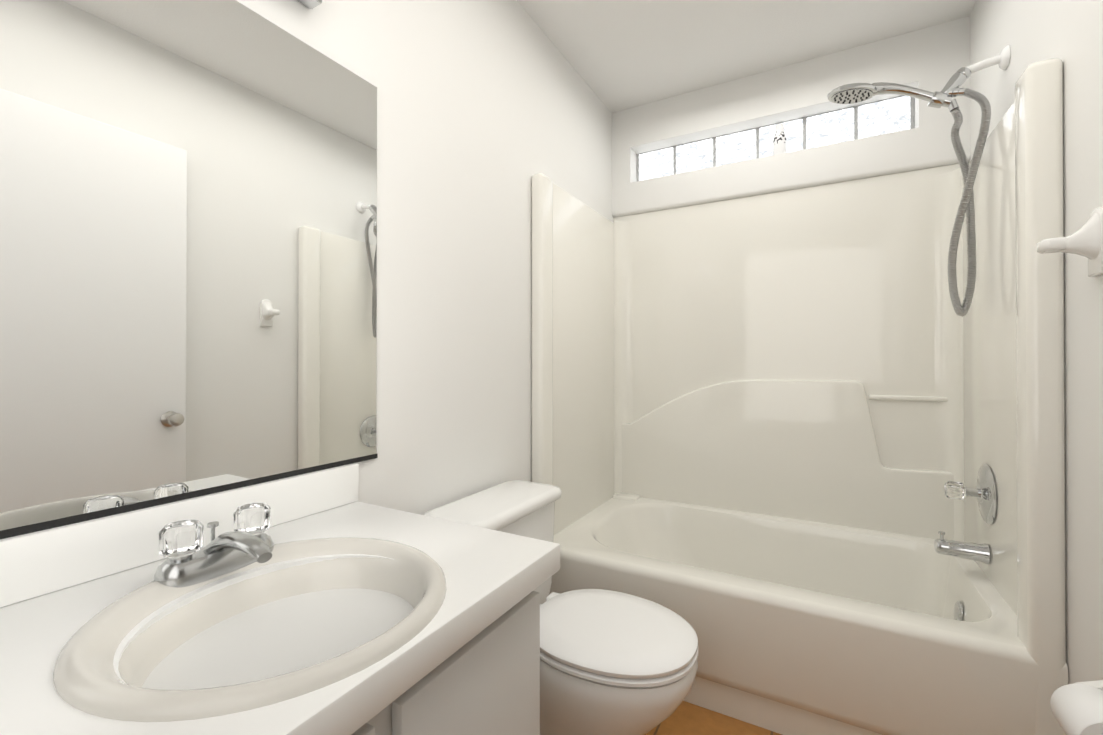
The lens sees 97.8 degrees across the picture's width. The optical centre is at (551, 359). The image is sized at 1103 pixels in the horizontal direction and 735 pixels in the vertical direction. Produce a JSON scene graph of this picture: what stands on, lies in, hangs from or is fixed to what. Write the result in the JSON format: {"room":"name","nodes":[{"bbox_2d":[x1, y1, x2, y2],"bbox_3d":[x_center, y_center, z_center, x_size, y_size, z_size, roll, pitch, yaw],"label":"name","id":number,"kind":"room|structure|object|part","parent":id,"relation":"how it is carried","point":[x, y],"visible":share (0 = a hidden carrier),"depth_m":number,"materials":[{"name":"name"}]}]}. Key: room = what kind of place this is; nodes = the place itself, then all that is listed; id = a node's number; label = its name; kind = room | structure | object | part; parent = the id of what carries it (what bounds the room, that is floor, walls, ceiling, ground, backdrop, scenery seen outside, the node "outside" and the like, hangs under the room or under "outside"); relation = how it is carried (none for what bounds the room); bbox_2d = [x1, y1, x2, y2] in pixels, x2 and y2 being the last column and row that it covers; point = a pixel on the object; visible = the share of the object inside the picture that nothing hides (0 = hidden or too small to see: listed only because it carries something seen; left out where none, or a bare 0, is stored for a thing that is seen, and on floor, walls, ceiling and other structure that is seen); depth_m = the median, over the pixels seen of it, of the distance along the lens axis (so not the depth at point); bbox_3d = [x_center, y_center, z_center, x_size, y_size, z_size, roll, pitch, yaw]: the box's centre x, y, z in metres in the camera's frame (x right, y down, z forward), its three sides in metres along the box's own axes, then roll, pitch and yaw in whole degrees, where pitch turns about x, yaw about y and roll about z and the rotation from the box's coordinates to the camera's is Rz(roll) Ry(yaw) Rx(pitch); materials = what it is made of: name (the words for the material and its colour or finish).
{"room":"bathroom","nodes":[
{"label":"bathroom","id":0,"kind":"room"},
{"bbox_2d":[236,0,613,514],"bbox_3d":[-0.501,-0.105,1.260,0.150,2.450,3.704,0,0,29],"label":"wall","id":1,"kind":"structure","parent":0,"point":[487,110],"depth_m":1.48,"materials":[{"name":"white paint"}]},
{"bbox_2d":[0,463,358,606],"bbox_3d":[-0.860,0.286,0.440,0.019,0.089,1.618,0,0,29],"label":"backsplash","id":2,"kind":"structure","parent":1,"relation":"attached to","point":[41,562],"depth_m":0.76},
{"bbox_2d":[0,0,377,538],"bbox_3d":[-0.851,-0.222,0.474,0.008,0.929,1.683,0,0,29],"label":"mirror","id":3,"kind":"object","parent":1,"relation":"attached to","point":[188,249],"visible":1,"depth_m":0.83,"materials":[{"name":"clear glass"}]},
{"bbox_2d":[297,0,321,8],"bbox_3d":[-0.594,-0.827,0.843,0.097,0.120,0.440,0,0,29],"label":"sconce","id":4,"kind":"object","parent":1,"relation":"attached to","point":[310,4],"visible":1,"depth_m":1.03,"materials":[{"name":"white glass"}]},
{"bbox_2d":[646,701,781,734],"bbox_3d":[0.689,1.167,0.585,2.880,0.100,3.704,0,0,29],"label":"floor","id":5,"kind":"structure","parent":0,"point":[686,718],"depth_m":1.48,"materials":[{"name":"wood"}]},
{"bbox_2d":[468,592,539,734],"bbox_3d":[-0.640,0.747,0.301,0.536,0.737,1.596,0,0,29],"label":"bathroom vanity","id":6,"kind":"object","parent":5,"relation":"on","point":[518,713],"depth_m":0.81,"materials":[{"name":"white paint"}]},
{"bbox_2d":[0,499,559,734],"bbox_3d":[-0.624,0.354,0.306,0.562,0.048,1.618,0,0,29],"label":"countertop","id":7,"kind":"structure","parent":6,"relation":"on","point":[25,707],"depth_m":0.63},
{"bbox_2d":[154,503,273,586],"bbox_3d":[-0.484,0.287,0.738,0.155,0.087,0.164,0,0,29],"label":"faucet","id":8,"kind":"object","parent":7,"relation":"on","point":[245,553],"depth_m":0.72,"materials":[{"name":"silver metal"}]},
{"bbox_2d":[0,515,511,734],"bbox_3d":[-0.368,0.407,0.658,0.440,0.181,0.436,0,0,29],"label":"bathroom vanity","id":9,"kind":"object","parent":7,"relation":"in","point":[251,636],"depth_m":0.64,"materials":[{"name":"white ceramic"}]},
{"bbox_2d":[424,480,697,734],"bbox_3d":[0.047,0.768,1.329,0.693,0.706,0.464,0,0,29],"label":"toilet","id":10,"kind":"object","parent":5,"relation":"on","point":[615,663],"visible":0.67,"depth_m":1.18,"materials":[{"name":"white ceramic"}]},
{"bbox_3d":[0.152,0.712,1.270,0.451,0.044,0.376,0,0,29],"label":"seat","id":11,"kind":"part","parent":10,"relation":"part of","materials":[{"name":"white plastic"}]},
{"bbox_2d":[532,45,1067,734],"bbox_3d":[0.780,0.079,1.876,1.479,2.089,0.892,0,0,29],"label":"shower","id":12,"kind":"object","parent":5,"relation":"on","point":[798,457],"visible":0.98,"depth_m":1.93,"materials":[{"name":"fiberglass"},{"name":"acrylic"},{"name":"chrome"}]},
{"bbox_2d":[517,0,975,112],"bbox_3d":[0.689,-1.383,0.598,2.880,0.100,3.704,0,0,29],"label":"ceiling","id":13,"kind":"structure","parent":0,"point":[619,55],"depth_m":1.96,"materials":[{"name":"white paint"}]},
{"bbox_2d":[612,16,969,217],"bbox_3d":[1.028,-0.099,2.318,1.780,2.450,0.240,0,0,29],"label":"wall","id":14,"kind":"structure","parent":0,"point":[933,59],"depth_m":2.15,"materials":[{"name":"white paint"}]},
{"bbox_2d":[637,95,913,180],"bbox_3d":[1.011,-1.025,2.350,1.216,0.186,0.094,0,0,29],"label":"window","id":15,"kind":"structure","parent":14,"relation":"in","point":[889,115],"depth_m":2.24,"materials":[{"name":"grey glass"}]},
{"bbox_2d":[773,124,786,154],"bbox_3d":[1.051,-1.006,2.216,0.057,0.148,0.057,0,0,29],"label":"bottle","id":16,"kind":"object","parent":14,"relation":"on","point":[779,143],"visible":0.83,"depth_m":2.20,"materials":[{"name":"plastic"}]},
{"bbox_2d":[968,0,1102,683],"bbox_3d":[0.943,-0.108,0.534,0.120,2.450,3.554,0,0,29],"label":"wall","id":17,"kind":"structure","parent":0,"point":[1069,33],"depth_m":1.04,"materials":[{"name":"white paint"}]},
{"bbox_2d":[1037,207,1102,276],"bbox_3d":[1.085,-0.242,1.007,0.095,0.136,0.060,0,0,29],"label":"robe hook","id":18,"kind":"object","parent":17,"relation":"attached to","point":[1085,239],"visible":1,"depth_m":0.99,"materials":[{"name":"white ceramic"}]},
{"bbox_2d":[1050,680,1102,734],"bbox_3d":[0.962,0.644,0.814,0.124,0.113,0.218,0,0,29],"label":"toilet paper holder","id":19,"kind":"object","parent":17,"relation":"attached to","point":[1076,708],"visible":1,"depth_m":0.86,"materials":[{"name":"white ceramic"}]}
]}

